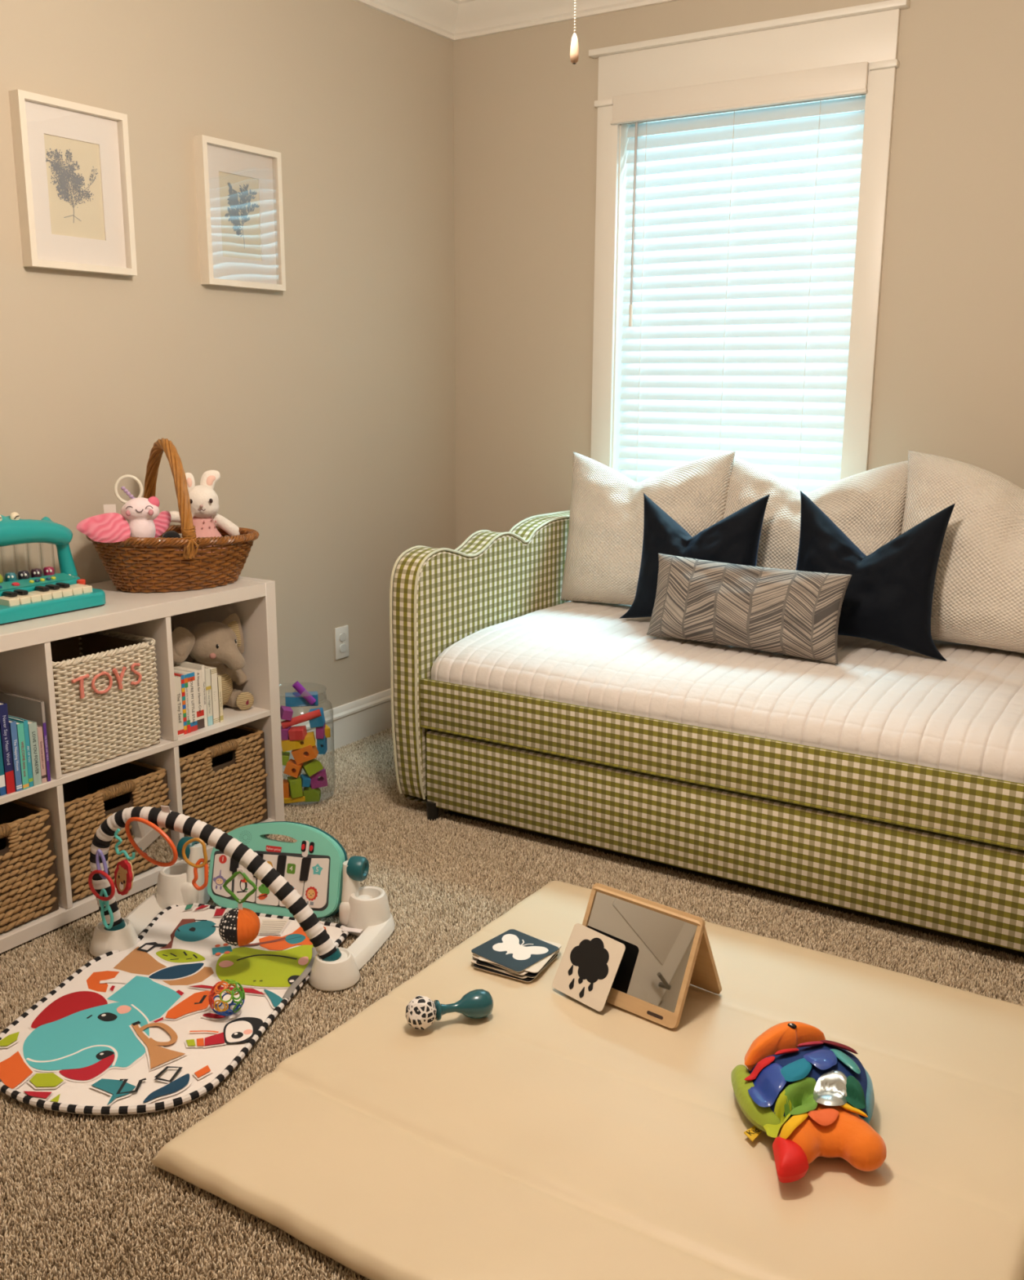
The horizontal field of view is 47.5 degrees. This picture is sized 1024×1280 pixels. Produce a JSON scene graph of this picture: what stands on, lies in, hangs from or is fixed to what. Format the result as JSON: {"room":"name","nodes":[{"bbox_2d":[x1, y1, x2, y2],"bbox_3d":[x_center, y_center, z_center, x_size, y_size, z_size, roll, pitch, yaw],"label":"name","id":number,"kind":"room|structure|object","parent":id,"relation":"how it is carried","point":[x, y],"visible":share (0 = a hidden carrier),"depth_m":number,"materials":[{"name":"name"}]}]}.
{"room":"children's room","nodes":[
{"label":"children's room","id":0,"kind":"room"},
{"bbox_2d":[0,0,456,725],"bbox_3d":[-1.449,-0.627,2.731,0.100,2.612,4.620,8,15,32],"label":"wall","id":1,"kind":"structure","parent":0,"point":[322,406],"depth_m":3.63,"materials":[{"name":"beige paint"}]},
{"bbox_2d":[8,88,137,275],"bbox_3d":[-1.122,-1.163,2.996,0.037,0.408,0.325,8,15,32],"label":"picture frame","id":2,"kind":"object","parent":1,"relation":"attached to","point":[72,159],"visible":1,"depth_m":2.99,"materials":[{"name":"beige wood"}]},
{"bbox_2d":[43,133,104,239],"bbox_3d":[-1.131,-1.165,3.001,0.008,0.373,0.290,8,15,32],"label":"print","id":3,"kind":"object","parent":2,"relation":"attached to","point":[73,164],"depth_m":3.00,"materials":[{"name":"beige paper"}]},
{"bbox_2d":[192,134,285,291],"bbox_3d":[-0.807,-1.263,3.473,0.037,0.405,0.317,8,15,32],"label":"picture frame","id":4,"kind":"object","parent":1,"relation":"attached to","point":[238,186],"visible":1,"depth_m":3.47,"materials":[{"name":"beige wood"}]},
{"bbox_2d":[218,171,261,261],"bbox_3d":[-0.816,-1.265,3.479,0.008,0.370,0.282,8,15,32],"label":"print","id":5,"kind":"object","parent":4,"relation":"attached to","point":[239,192],"depth_m":3.48,"materials":[{"name":"beige paper"}]},
{"bbox_2d":[281,688,395,769],"bbox_3d":[-0.600,0.308,4.189,0.018,0.153,1.410,8,15,32],"label":"baseboard","id":6,"kind":"structure","parent":1,"relation":"attached to","point":[357,719],"depth_m":4.24,"materials":[{"name":"beige wood"}]},
{"bbox_2d":[334,625,348,659],"bbox_3d":[-0.602,0.009,4.124,0.010,0.114,0.070,8,15,32],"label":"wall outlet","id":7,"kind":"object","parent":1,"relation":"attached to","point":[341,633],"visible":1,"depth_m":4.12,"materials":[{"name":"white plastic"}]},
{"bbox_2d":[353,0,458,41],"bbox_3d":[-1.368,-1.831,2.398,0.090,0.115,4.400,8,15,32],"label":"trim","id":8,"kind":"structure","parent":1,"relation":"attached to","point":[438,17],"depth_m":4.04,"materials":[{"name":"beige"}]},
{"bbox_2d":[0,738,1023,1279],"bbox_3d":[0.099,0.928,2.054,3.800,0.108,4.620,8,15,32],"label":"floor","id":9,"kind":"structure","parent":0,"point":[739,884],"depth_m":2.48,"materials":[{"name":"brown carpet"}]},
{"bbox_2d":[0,573,284,953],"bbox_3d":[-1.225,0.302,2.833,0.387,0.733,1.469,8,15,32],"label":"cube shelf","id":10,"kind":"object","parent":9,"relation":"on","point":[26,670],"visible":0.41,"depth_m":2.98,"materials":[{"name":"beige wood"}]},
{"bbox_2d":[0,735,5,795],"bbox_3d":[-1.231,0.242,2.654,0.200,0.195,0.014,8,15,32],"label":"book","id":11,"kind":"object","parent":10,"relation":"on","point":[2,788],"visible":1,"depth_m":2.61,"materials":[{"name":"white paper"}]},
{"bbox_2d":[0,702,15,794],"bbox_3d":[-1.219,0.233,2.667,0.201,0.208,0.021,8,15,32],"label":"book","id":12,"kind":"object","parent":10,"relation":"on","point":[4,722],"visible":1,"depth_m":2.61,"materials":[{"name":"blue paper"}]},
{"bbox_2d":[8,719,22,791],"bbox_3d":[-1.206,0.252,2.686,0.201,0.163,0.015,8,15,32],"label":"book","id":13,"kind":"object","parent":10,"relation":"on","point":[12,724],"visible":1,"depth_m":2.63,"materials":[{"name":"blue paper"}]},
{"bbox_2d":[9,719,29,789],"bbox_3d":[-1.192,0.253,2.697,0.191,0.155,0.016,8,15,32],"label":"book","id":14,"kind":"object","parent":10,"relation":"on","point":[20,726],"visible":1,"depth_m":2.65,"materials":[{"name":"teal paper"}]},
{"bbox_2d":[8,715,33,786],"bbox_3d":[-1.185,0.249,2.709,0.191,0.158,0.011,8,15,32],"label":"book","id":15,"kind":"object","parent":10,"relation":"on","point":[14,718],"visible":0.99,"depth_m":2.66,"materials":[{"name":"teal paper"}]},
{"bbox_2d":[0,691,50,781],"bbox_3d":[-1.188,0.220,2.761,0.261,0.192,0.008,8,15,32],"label":"book","id":16,"kind":"object","parent":10,"relation":"on","point":[18,706],"visible":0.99,"depth_m":2.70,"materials":[{"name":"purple paper"}]},
{"bbox_2d":[8,715,41,786],"bbox_3d":[-1.176,0.251,2.724,0.191,0.148,0.021,8,15,32],"label":"book","id":17,"kind":"object","parent":10,"relation":"on","point":[33,733],"visible":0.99,"depth_m":2.67,"materials":[{"name":"grey paper"}]},
{"bbox_2d":[0,800,58,933],"bbox_3d":[-1.313,0.530,2.727,0.349,0.256,0.329,8,15,32],"label":"storage basket","id":18,"kind":"object","parent":10,"relation":"on","point":[28,879],"visible":0.99,"depth_m":2.71,"materials":[{"name":"brown wicker"}]},
{"bbox_2d":[36,724,46,782],"bbox_3d":[-1.167,0.254,2.741,0.191,0.134,0.013,8,15,32],"label":"book","id":19,"kind":"object","parent":10,"relation":"on","point":[39,729],"visible":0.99,"depth_m":2.69,"materials":[{"name":"pink paper"}]},
{"bbox_2d":[0,511,105,625],"bbox_3d":[-1.199,-0.181,2.772,0.217,0.236,0.432,8,15,32],"label":"piano","id":20,"kind":"object","parent":10,"relation":"on","point":[25,597],"visible":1,"depth_m":2.81,"materials":[{"name":"teal plastic"}]},
{"bbox_2d":[49,630,160,773],"bbox_3d":[-1.105,0.140,2.924,0.327,0.274,0.318,8,15,32],"label":"basket","id":21,"kind":"object","parent":10,"relation":"on","point":[106,695],"visible":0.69,"depth_m":2.85,"materials":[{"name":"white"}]},
{"bbox_2d":[62,760,171,902],"bbox_3d":[-1.123,0.466,3.016,0.346,0.256,0.329,8,15,32],"label":"storage basket","id":22,"kind":"object","parent":10,"relation":"on","point":[89,800],"visible":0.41,"depth_m":2.94,"materials":[{"name":"brown wicker"}]},
{"bbox_2d":[85,437,258,592],"bbox_3d":[-0.916,-0.346,3.146,0.346,0.396,0.459,10,16,37],"label":"wicker basket","id":23,"kind":"object","parent":10,"relation":"on","point":[172,572],"visible":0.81,"depth_m":3.05,"materials":[{"name":"wicker"}]},
{"bbox_2d":[75,474,170,554],"bbox_3d":[-0.984,-0.317,2.992,0.253,0.214,0.102,-10,16,-39],"label":"butterfly","id":24,"kind":"object","parent":23,"relation":"in","point":[144,519],"visible":0.81,"depth_m":2.98,"materials":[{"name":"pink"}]},
{"bbox_2d":[161,530,180,547],"bbox_3d":[-0.891,-0.264,3.041,0.044,0.044,0.051,8,15,32],"label":"ball","id":25,"kind":"object","parent":23,"relation":"in","point":[171,534],"visible":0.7,"depth_m":3.02,"materials":[{"name":"black"}]},
{"bbox_2d":[168,470,239,568],"bbox_3d":[-0.881,-0.332,3.249,0.152,0.278,0.239,8,15,32],"label":"plush bunny","id":26,"kind":"object","parent":23,"relation":"in","point":[204,501],"visible":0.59,"depth_m":3.22,"materials":[{"name":"white fabric"}]},
{"bbox_2d":[173,675,183,736],"bbox_3d":[-0.934,0.166,3.083,0.151,0.158,0.022,8,15,32],"label":"book","id":27,"kind":"object","parent":10,"relation":"on","point":[177,679],"visible":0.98,"depth_m":3.04,"materials":[{"name":"beige paper"}]},
{"bbox_2d":[173,672,186,734],"bbox_3d":[-0.926,0.161,3.098,0.151,0.161,0.010,8,15,32],"label":"book","id":28,"kind":"object","parent":10,"relation":"on","point":[181,676],"visible":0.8,"depth_m":3.06,"materials":[{"name":"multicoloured paper"}]},
{"bbox_2d":[173,671,190,733],"bbox_3d":[-0.919,0.159,3.107,0.151,0.160,0.011,8,15,32],"label":"book","id":29,"kind":"object","parent":10,"relation":"on","point":[185,677],"visible":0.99,"depth_m":3.07,"materials":[{"name":"beige paper"}]},
{"bbox_2d":[173,667,197,732],"bbox_3d":[-0.911,0.156,3.124,0.151,0.160,0.025,8,15,32],"label":"book","id":30,"kind":"object","parent":10,"relation":"on","point":[191,682],"visible":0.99,"depth_m":3.08,"materials":[{"name":"beige paper"}]},
{"bbox_2d":[173,664,204,728],"bbox_3d":[-0.899,0.150,3.148,0.151,0.160,0.026,8,15,32],"label":"book","id":31,"kind":"object","parent":10,"relation":"on","point":[197,673],"visible":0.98,"depth_m":3.11,"materials":[{"name":"beige paper"}]},
{"bbox_2d":[173,660,207,726],"bbox_3d":[-0.893,0.141,3.166,0.161,0.170,0.010,8,15,32],"label":"book","id":32,"kind":"object","parent":10,"relation":"on","point":[185,664],"visible":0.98,"depth_m":3.13,"materials":[{"name":"beige paper"}]},
{"bbox_2d":[204,666,213,725],"bbox_3d":[-0.880,0.145,3.177,0.151,0.158,0.018,8,15,32],"label":"book","id":33,"kind":"object","parent":10,"relation":"on","point":[207,676],"visible":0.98,"depth_m":3.14,"materials":[{"name":"beige paper"}]},
{"bbox_2d":[204,665,219,724],"bbox_3d":[-0.868,0.143,3.194,0.151,0.154,0.021,8,15,32],"label":"book","id":34,"kind":"object","parent":10,"relation":"on","point":[213,673],"visible":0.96,"depth_m":3.15,"materials":[{"name":"beige paper"}]},
{"bbox_2d":[171,613,253,710],"bbox_3d":[-0.825,0.074,3.227,0.176,0.274,0.219,1,13,3],"label":"elephant","id":35,"kind":"object","parent":10,"relation":"on","point":[214,644],"visible":0.77,"depth_m":3.21},
{"bbox_2d":[217,675,223,722],"bbox_3d":[-0.845,0.155,3.203,0.121,0.128,0.012,8,15,32],"label":"book","id":36,"kind":"object","parent":10,"relation":"on","point":[219,677],"visible":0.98,"depth_m":3.17,"materials":[{"name":"beige paper"}]},
{"bbox_2d":[178,725,267,844],"bbox_3d":[-0.931,0.395,3.303,0.349,0.270,0.329,8,15,32],"label":"storage basket","id":37,"kind":"object","parent":10,"relation":"on","point":[223,775],"visible":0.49,"depth_m":3.24,"materials":[{"name":"brown wicker"}]},
{"bbox_2d":[0,726,1023,1279],"bbox_3d":[0.185,0.762,2.515,3.191,0.014,3.443,8,15,32],"label":"carpet","id":38,"kind":"object","parent":9,"relation":"on","point":[357,765],"visible":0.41,"depth_m":2.61,"materials":[{"name":"beige carpet"}]},
{"bbox_2d":[0,902,362,1115],"bbox_3d":[-0.717,0.751,2.461,0.521,0.023,0.809,4,13,17],"label":"play mat","id":39,"kind":"object","parent":38,"relation":"on","point":[135,1029],"visible":0.88,"depth_m":2.37,"materials":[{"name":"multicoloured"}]},
{"bbox_2d":[208,979,244,1016],"bbox_3d":[-0.583,0.731,2.377,0.072,0.072,0.072,8,15,32],"label":"ball","id":40,"kind":"object","parent":39,"relation":"on","point":[224,1012],"visible":1,"depth_m":2.36,"materials":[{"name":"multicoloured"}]},
{"bbox_2d":[88,805,395,991],"bbox_3d":[-0.619,0.522,2.718,0.661,0.370,0.394,4,13,14],"label":"baby gym","id":41,"kind":"object","parent":38,"relation":"on","point":[310,878],"visible":0.95,"depth_m":2.78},
{"bbox_2d":[103,919,125,930],"bbox_3d":[-0.916,0.661,2.681,0.049,0.027,0.047,4,13,14],"label":"socket","id":42,"kind":"object","parent":41,"relation":"attached to","point":[118,924],"depth_m":2.66,"materials":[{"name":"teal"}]},
{"bbox_2d":[114,828,134,895],"bbox_3d":[-0.862,0.494,2.578,0.057,0.154,0.023,6,14,23],"label":"lion rattle","id":43,"kind":"object","parent":41,"relation":"attached to","point":[123,873],"visible":1,"depth_m":2.58,"materials":[{"name":"red plastic"}]},
{"bbox_2d":[124,817,177,866],"bbox_3d":[-0.790,0.443,2.547,0.143,0.110,0.020,6,14,25],"label":"mirror","id":44,"kind":"object","parent":41,"relation":"hanging from","point":[148,840],"visible":1,"depth_m":2.55,"materials":[{"name":"orange mirror"}]},
{"bbox_2d":[213,870,226,889],"bbox_3d":[-0.721,0.591,2.868,0.036,0.045,0.017,4,13,14],"label":"picture","id":45,"kind":"object","parent":41,"relation":"attached to","point":[219,876],"depth_m":2.87,"materials":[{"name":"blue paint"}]},
{"bbox_2d":[218,868,259,946],"bbox_3d":[-0.593,0.579,2.520,0.090,0.173,0.088,4,13,14],"label":"ball","id":46,"kind":"object","parent":41,"relation":"hanging from","point":[239,926],"visible":1,"depth_m":2.50,"materials":[{"name":"orange"}]},
{"bbox_2d":[236,877,247,892],"bbox_3d":[-0.660,0.602,2.852,0.029,0.036,0.013,4,13,14],"label":"picture","id":47,"kind":"object","parent":41,"relation":"attached to","point":[242,885],"depth_m":2.85,"materials":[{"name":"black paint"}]},
{"bbox_2d":[257,884,269,899],"bbox_3d":[-0.606,0.615,2.837,0.031,0.036,0.013,4,13,14],"label":"picture","id":48,"kind":"object","parent":41,"relation":"on","point":[263,891],"depth_m":2.84,"materials":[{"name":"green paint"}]},
{"bbox_2d":[301,840,306,852],"bbox_3d":[-0.507,0.502,2.830,0.012,0.026,0.012,4,13,14],"label":"switch","id":49,"kind":"object","parent":41,"relation":"attached to","point":[303,842],"depth_m":2.83,"materials":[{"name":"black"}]},
{"bbox_2d":[302,840,309,857],"bbox_3d":[-0.503,0.508,2.830,0.016,0.038,0.015,4,13,14],"label":"switch plate","id":50,"kind":"object","parent":41,"relation":"attached to","point":[305,844],"depth_m":2.83,"materials":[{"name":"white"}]},
{"bbox_2d":[308,841,314,853],"bbox_3d":[-0.487,0.505,2.825,0.012,0.026,0.012,4,13,14],"label":"switch","id":51,"kind":"object","parent":41,"relation":"attached to","point":[311,844],"depth_m":2.82,"materials":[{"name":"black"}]},
{"bbox_2d":[305,886,317,905],"bbox_3d":[-0.484,0.617,2.806,0.032,0.041,0.016,4,13,14],"label":"picture","id":52,"kind":"object","parent":41,"relation":"on","point":[311,892],"depth_m":2.81,"materials":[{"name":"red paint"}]},
{"bbox_2d":[321,947,341,961],"bbox_3d":[-0.398,0.695,2.548,0.048,0.035,0.047,4,13,14],"label":"socket","id":53,"kind":"object","parent":41,"relation":"attached to","point":[328,954],"depth_m":2.53,"materials":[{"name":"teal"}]},
{"bbox_2d":[284,688,335,805],"bbox_3d":[-0.661,0.322,3.629,0.210,0.346,0.210,8,15,32],"label":"jar","id":54,"kind":"object","parent":38,"relation":"on","point":[300,803],"visible":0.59,"depth_m":3.61,"materials":[{"name":"clear glass"}]},
{"bbox_2d":[281,751,289,765],"bbox_3d":[-0.702,0.365,3.587,0.031,0.035,0.045,-1,13,-7],"label":"foam block","id":55,"kind":"object","parent":54,"relation":"in","point":[285,755],"visible":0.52,"depth_m":3.57,"materials":[{"name":"green"}]},
{"bbox_2d":[282,779,289,797],"bbox_3d":[-0.701,0.462,3.607,0.024,0.046,0.045,0,13,-1],"label":"foam block","id":56,"kind":"object","parent":54,"relation":"in","point":[286,785],"visible":0.58,"depth_m":3.59,"materials":[{"name":"orange"}]},
{"bbox_2d":[280,725,291,740],"bbox_3d":[-0.697,0.285,3.567,0.031,0.034,0.045,1,13,3],"label":"foam block","id":57,"kind":"object","parent":54,"relation":"in","point":[284,732],"visible":0.6,"depth_m":3.55,"materials":[{"name":"purple"}]},
{"bbox_2d":[280,705,293,720],"bbox_3d":[-0.690,0.223,3.550,0.037,0.039,0.047,-5,14,-21],"label":"foam block","id":58,"kind":"object","parent":54,"relation":"in","point":[286,712],"visible":0.9,"depth_m":3.53,"materials":[{"name":"purple plastic"}]},
{"bbox_2d":[283,759,302,777],"bbox_3d":[-0.673,0.396,3.585,0.054,0.053,0.049,1,13,3],"label":"foam block","id":59,"kind":"object","parent":54,"relation":"in","point":[292,769],"visible":0.99,"depth_m":3.56,"materials":[{"name":"orange"}]},
{"bbox_2d":[283,795,305,803],"bbox_3d":[-0.676,0.490,3.611,0.066,0.020,0.045,-2,13,-12],"label":"foam block","id":60,"kind":"object","parent":54,"relation":"in","point":[286,800],"visible":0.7,"depth_m":3.59,"materials":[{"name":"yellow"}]},
{"bbox_2d":[287,776,302,798],"bbox_3d":[-0.671,0.454,3.597,0.040,0.061,0.046,-5,14,-21],"label":"foam block","id":61,"kind":"object","parent":54,"relation":"in","point":[295,784],"visible":0.9,"depth_m":3.58,"materials":[{"name":"green"}]},
{"bbox_2d":[288,725,306,741],"bbox_3d":[-0.656,0.285,3.558,0.049,0.037,0.046,1,13,3],"label":"foam block","id":62,"kind":"object","parent":54,"relation":"in","point":[299,732],"visible":1,"depth_m":3.54,"materials":[{"name":"red"}]},
{"bbox_2d":[280,731,315,751],"bbox_3d":[-0.656,0.312,3.571,0.103,0.049,0.045,-1,13,-7],"label":"foam block","id":63,"kind":"object","parent":54,"relation":"in","point":[309,739],"visible":0.87,"depth_m":3.55,"materials":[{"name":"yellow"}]},
{"bbox_2d":[280,709,321,728],"bbox_3d":[-0.645,0.241,3.559,0.124,0.057,0.023,-2,13,-11],"label":"stick","id":64,"kind":"object","parent":54,"relation":"in","point":[313,714],"visible":0.99,"depth_m":3.55,"materials":[{"name":"red wood"}]},
{"bbox_2d":[284,691,318,706],"bbox_3d":[-0.656,0.185,3.630,0.100,0.037,0.040,-2,13,-10],"label":"foam block","id":65,"kind":"object","parent":54,"relation":"in","point":[291,699],"visible":0.88,"depth_m":3.61,"materials":[{"name":"blue plastic"}]},
{"bbox_2d":[292,680,315,705],"bbox_3d":[-0.643,0.164,3.596,0.072,0.078,0.023,-2,13,-11],"label":"stick","id":66,"kind":"object","parent":54,"relation":"in","point":[297,686],"visible":1,"depth_m":3.59,"materials":[{"name":"purple wood"}]},
{"bbox_2d":[299,773,310,786],"bbox_3d":[-0.640,0.435,3.595,0.027,0.031,0.046,-5,14,-21],"label":"foam block","id":67,"kind":"object","parent":54,"relation":"in","point":[305,780],"visible":0.96,"depth_m":3.58,"materials":[{"name":"blue"}]},
{"bbox_2d":[291,744,318,764],"bbox_3d":[-0.637,0.346,3.581,0.078,0.068,0.048,1,13,2],"label":"foam block","id":68,"kind":"object","parent":54,"relation":"in","point":[308,753],"visible":0.92,"depth_m":3.56,"materials":[{"name":"orange"}]},
{"bbox_2d":[302,786,320,801],"bbox_3d":[-0.622,0.478,3.620,0.048,0.037,0.045,0,13,-3],"label":"foam block","id":69,"kind":"object","parent":54,"relation":"in","point":[310,794],"visible":0.95,"depth_m":3.60,"materials":[{"name":"green"}]},
{"bbox_2d":[302,759,323,776],"bbox_3d":[-0.619,0.394,3.604,0.062,0.053,0.050,-5,14,-23],"label":"foam block","id":70,"kind":"object","parent":54,"relation":"in","point":[312,766],"visible":0.86,"depth_m":3.58,"materials":[{"name":"green"}]},
{"bbox_2d":[308,707,324,728],"bbox_3d":[-0.603,0.240,3.587,0.047,0.054,0.046,0,13,-2],"label":"foam block","id":71,"kind":"object","parent":54,"relation":"in","point":[318,722],"visible":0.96,"depth_m":3.57,"materials":[{"name":"blue"}]},
{"bbox_2d":[309,767,327,788],"bbox_3d":[-0.608,0.429,3.628,0.056,0.057,0.046,-4,14,-19],"label":"foam block","id":72,"kind":"object","parent":54,"relation":"in","point":[316,782],"visible":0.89,"depth_m":3.61,"materials":[{"name":"purple wood"}]},
{"bbox_2d":[315,723,324,738],"bbox_3d":[-0.593,0.279,3.604,0.024,0.044,0.045,0,13,-1],"label":"foam block","id":73,"kind":"object","parent":54,"relation":"in","point":[320,731],"visible":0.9,"depth_m":3.58,"materials":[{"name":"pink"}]},
{"bbox_2d":[316,735,327,754],"bbox_3d":[-0.591,0.323,3.619,0.024,0.054,0.045,0,13,0],"label":"foam block","id":74,"kind":"object","parent":54,"relation":"in","point":[322,744],"visible":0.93,"depth_m":3.60,"materials":[{"name":"blue wood"}]},
{"bbox_2d":[324,724,330,737],"bbox_3d":[-0.585,0.285,3.633,0.024,0.031,0.045,-6,14,-25],"label":"foam block","id":75,"kind":"object","parent":54,"relation":"in","point":[327,732],"visible":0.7,"depth_m":3.62,"materials":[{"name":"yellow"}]},
{"bbox_2d":[150,880,1023,1279],"bbox_3d":[0.286,0.818,2.133,1.276,0.048,1.306,8,15,32],"label":"foam mat","id":76,"kind":"object","parent":38,"relation":"on","point":[548,1135],"visible":0.79,"depth_m":1.96,"materials":[{"name":"beige plastic"}]},
{"bbox_2d":[405,989,493,1030],"bbox_3d":[-0.123,0.727,2.299,0.180,0.066,0.060,-5,14,-21],"label":"maraca","id":77,"kind":"object","parent":76,"relation":"on","point":[421,1011],"visible":1,"depth_m":2.29,"materials":[{"name":"teal plastic"}]},
{"bbox_2d":[473,953,557,982],"bbox_3d":[0.009,0.702,2.547,0.142,0.003,0.142,7,14,27],"label":"card","id":78,"kind":"object","parent":76,"relation":"on","point":[528,979],"visible":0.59,"depth_m":2.49,"materials":[{"name":"black"}]},
{"bbox_2d":[471,958,527,978],"bbox_3d":[0.005,0.696,2.554,0.142,0.003,0.142,8,15,31],"label":"card","id":79,"kind":"object","parent":78,"relation":"on","point":[473,960],"visible":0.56,"depth_m":2.49,"materials":[{"name":"beige"}]},
{"bbox_2d":[475,949,559,977],"bbox_3d":[0.014,0.693,2.550,0.142,0.003,0.142,6,14,25],"label":"card","id":80,"kind":"object","parent":79,"relation":"on","point":[530,975],"visible":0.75,"depth_m":2.50,"materials":[{"name":"black"}]},
{"bbox_2d":[471,950,559,975],"bbox_3d":[0.008,0.688,2.555,0.142,0.003,0.142,10,16,36],"label":"card","id":81,"kind":"object","parent":80,"relation":"on","point":[474,956],"visible":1,"depth_m":2.49,"materials":[{"name":"beige"}]},
{"bbox_2d":[478,938,560,973],"bbox_3d":[0.018,0.685,2.552,0.142,0.003,0.142,6,14,24],"label":"card","id":82,"kind":"object","parent":81,"relation":"on","point":[535,968],"visible":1,"depth_m":2.50,"materials":[{"name":"beige cardboard"}]},
{"bbox_2d":[471,928,558,972],"bbox_3d":[0.007,0.680,2.554,0.142,0.004,0.142,11,17,40],"label":"card","id":83,"kind":"object","parent":82,"relation":"on","point":[514,950],"visible":1,"depth_m":2.55,"materials":[{"name":"blue cardboard"}]},
{"bbox_2d":[552,923,625,1011],"bbox_3d":[0.158,0.672,2.396,0.073,0.124,0.142,-11,17,-42],"label":"card","id":84,"kind":"object","parent":76,"relation":"on","point":[588,966],"visible":1,"depth_m":2.39,"materials":[{"name":"beige cardboard"}]},
{"bbox_2d":[582,883,721,1028],"bbox_3d":[0.276,0.633,2.406,0.268,0.206,0.188,11,16,39],"label":"mirror","id":85,"kind":"object","parent":76,"relation":"on","point":[668,949],"visible":0.79,"depth_m":2.35,"materials":[{"name":"brown wood"}]},
{"bbox_2d":[586,891,697,1012],"bbox_3d":[0.252,0.630,2.376,0.248,0.167,0.083,11,16,39],"label":"mirror glass","id":86,"kind":"object","parent":85,"relation":"attached to","point":[654,974],"depth_m":2.35,"materials":[{"name":"grey"}]},
{"bbox_2d":[730,1021,886,1182],"bbox_3d":[0.511,0.774,1.973,0.243,0.116,0.340,0,13,-2],"label":"fish","id":87,"kind":"object","parent":76,"relation":"on","point":[802,1087],"visible":1,"depth_m":1.95},
{"bbox_2d":[389,510,1023,951],"bbox_3d":[0.899,0.169,3.271,2.308,0.835,1.070,8,15,32],"label":"daybed","id":88,"kind":"object","parent":9,"relation":"on","point":[939,850],"visible":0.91,"depth_m":3.03,"materials":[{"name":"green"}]},
{"bbox_2d":[431,600,1023,783],"bbox_3d":[0.880,0.116,3.224,2.114,0.145,0.898,8,15,32],"label":"mattress","id":89,"kind":"object","parent":88,"relation":"on","point":[963,713],"visible":0.79,"depth_m":3.05,"materials":[{"name":"white fabric"}]},
{"bbox_2d":[560,451,735,604],"bbox_3d":[0.430,-0.364,3.835,0.606,0.529,0.223,8,15,29],"label":"throw pillow","id":90,"kind":"object","parent":89,"relation":"on","point":[605,537],"visible":0.71,"depth_m":3.81,"materials":[{"name":"beige fabric"}]},
{"bbox_2d":[618,493,769,618],"bbox_3d":[0.567,-0.246,3.556,0.492,0.414,0.185,8,15,32],"label":"throw pillow","id":91,"kind":"object","parent":89,"relation":"on","point":[734,539],"visible":0.62,"depth_m":3.51,"materials":[{"name":"black fabric"}]},
{"bbox_2d":[646,553,851,664],"bbox_3d":[0.658,-0.096,3.297,0.584,0.246,0.175,10,16,36],"label":"lumbar pillow","id":92,"kind":"object","parent":89,"relation":"on","point":[788,612],"visible":1,"depth_m":3.22,"materials":[{"name":"fabric"}]},
{"bbox_2d":[720,452,907,570],"bbox_3d":[0.905,-0.308,3.586,0.623,0.516,0.206,8,15,30],"label":"throw pillow","id":93,"kind":"object","parent":89,"relation":"on","point":[868,507],"visible":0.39,"depth_m":3.48,"materials":[{"name":"beige fabric"}]},
{"bbox_2d":[795,490,955,661],"bbox_3d":[0.990,-0.191,3.298,0.527,0.433,0.186,8,15,30],"label":"throw pillow","id":94,"kind":"object","parent":89,"relation":"on","point":[888,596],"visible":0.78,"depth_m":3.20,"materials":[{"name":"black fabric"}]},
{"bbox_2d":[901,450,1023,653],"bbox_3d":[1.382,-0.235,3.239,0.653,0.551,0.236,9,16,35],"label":"throw pillow","id":95,"kind":"object","parent":89,"relation":"on","point":[978,597],"visible":0.74,"depth_m":3.22,"materials":[{"name":"beige fabric"}]},
{"bbox_2d":[453,0,1023,550],"bbox_3d":[1.325,-0.809,3.600,3.600,2.612,0.120,8,15,32],"label":"wall","id":96,"kind":"structure","parent":0,"point":[948,382],"depth_m":3.78,"materials":[{"name":"beige paint"}]},
{"bbox_2d":[453,0,678,41],"bbox_3d":[1.275,-2.008,3.239,3.600,0.115,0.090,8,15,32],"label":"trim","id":97,"kind":"structure","parent":96,"relation":"attached to","point":[474,18],"depth_m":4.03,"materials":[{"name":"beige paint"}]},
{"bbox_2d":[588,0,910,479],"bbox_3d":[0.736,-1.163,3.877,1.053,1.590,0.175,8,15,32],"label":"window","id":98,"kind":"structure","parent":96,"relation":"in","point":[868,33],"depth_m":3.68,"materials":[{"name":"beige wood"}]},
{"bbox_2d":[609,61,868,493],"bbox_3d":[0.721,-1.124,3.875,0.863,1.354,0.110,8,15,32],"label":"window blind","id":99,"kind":"object","parent":98,"relation":"attached to","point":[736,322],"visible":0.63,"depth_m":3.85,"materials":[{"name":"white plastic"}]},
{"bbox_3d":[0.113,-1.721,1.456,3.800,0.100,4.620,8,15,32],"label":"ceiling","id":100,"kind":"structure","parent":0,"visible":0},
{"bbox_3d":[0.026,-1.512,1.594,1.166,0.370,1.198,8,15,32],"label":"ceiling fan","id":101,"kind":"object","parent":100,"relation":"hanging from","visible":0},
{"bbox_2d":[569,0,578,64],"bbox_3d":[0.096,-1.145,1.697,0.013,0.561,0.013,-5,14,-23],"label":"pull chain","id":102,"kind":"object","parent":101,"relation":"hanging from","point":[574,49],"visible":1,"depth_m":1.75,"materials":[{"name":"beige"}]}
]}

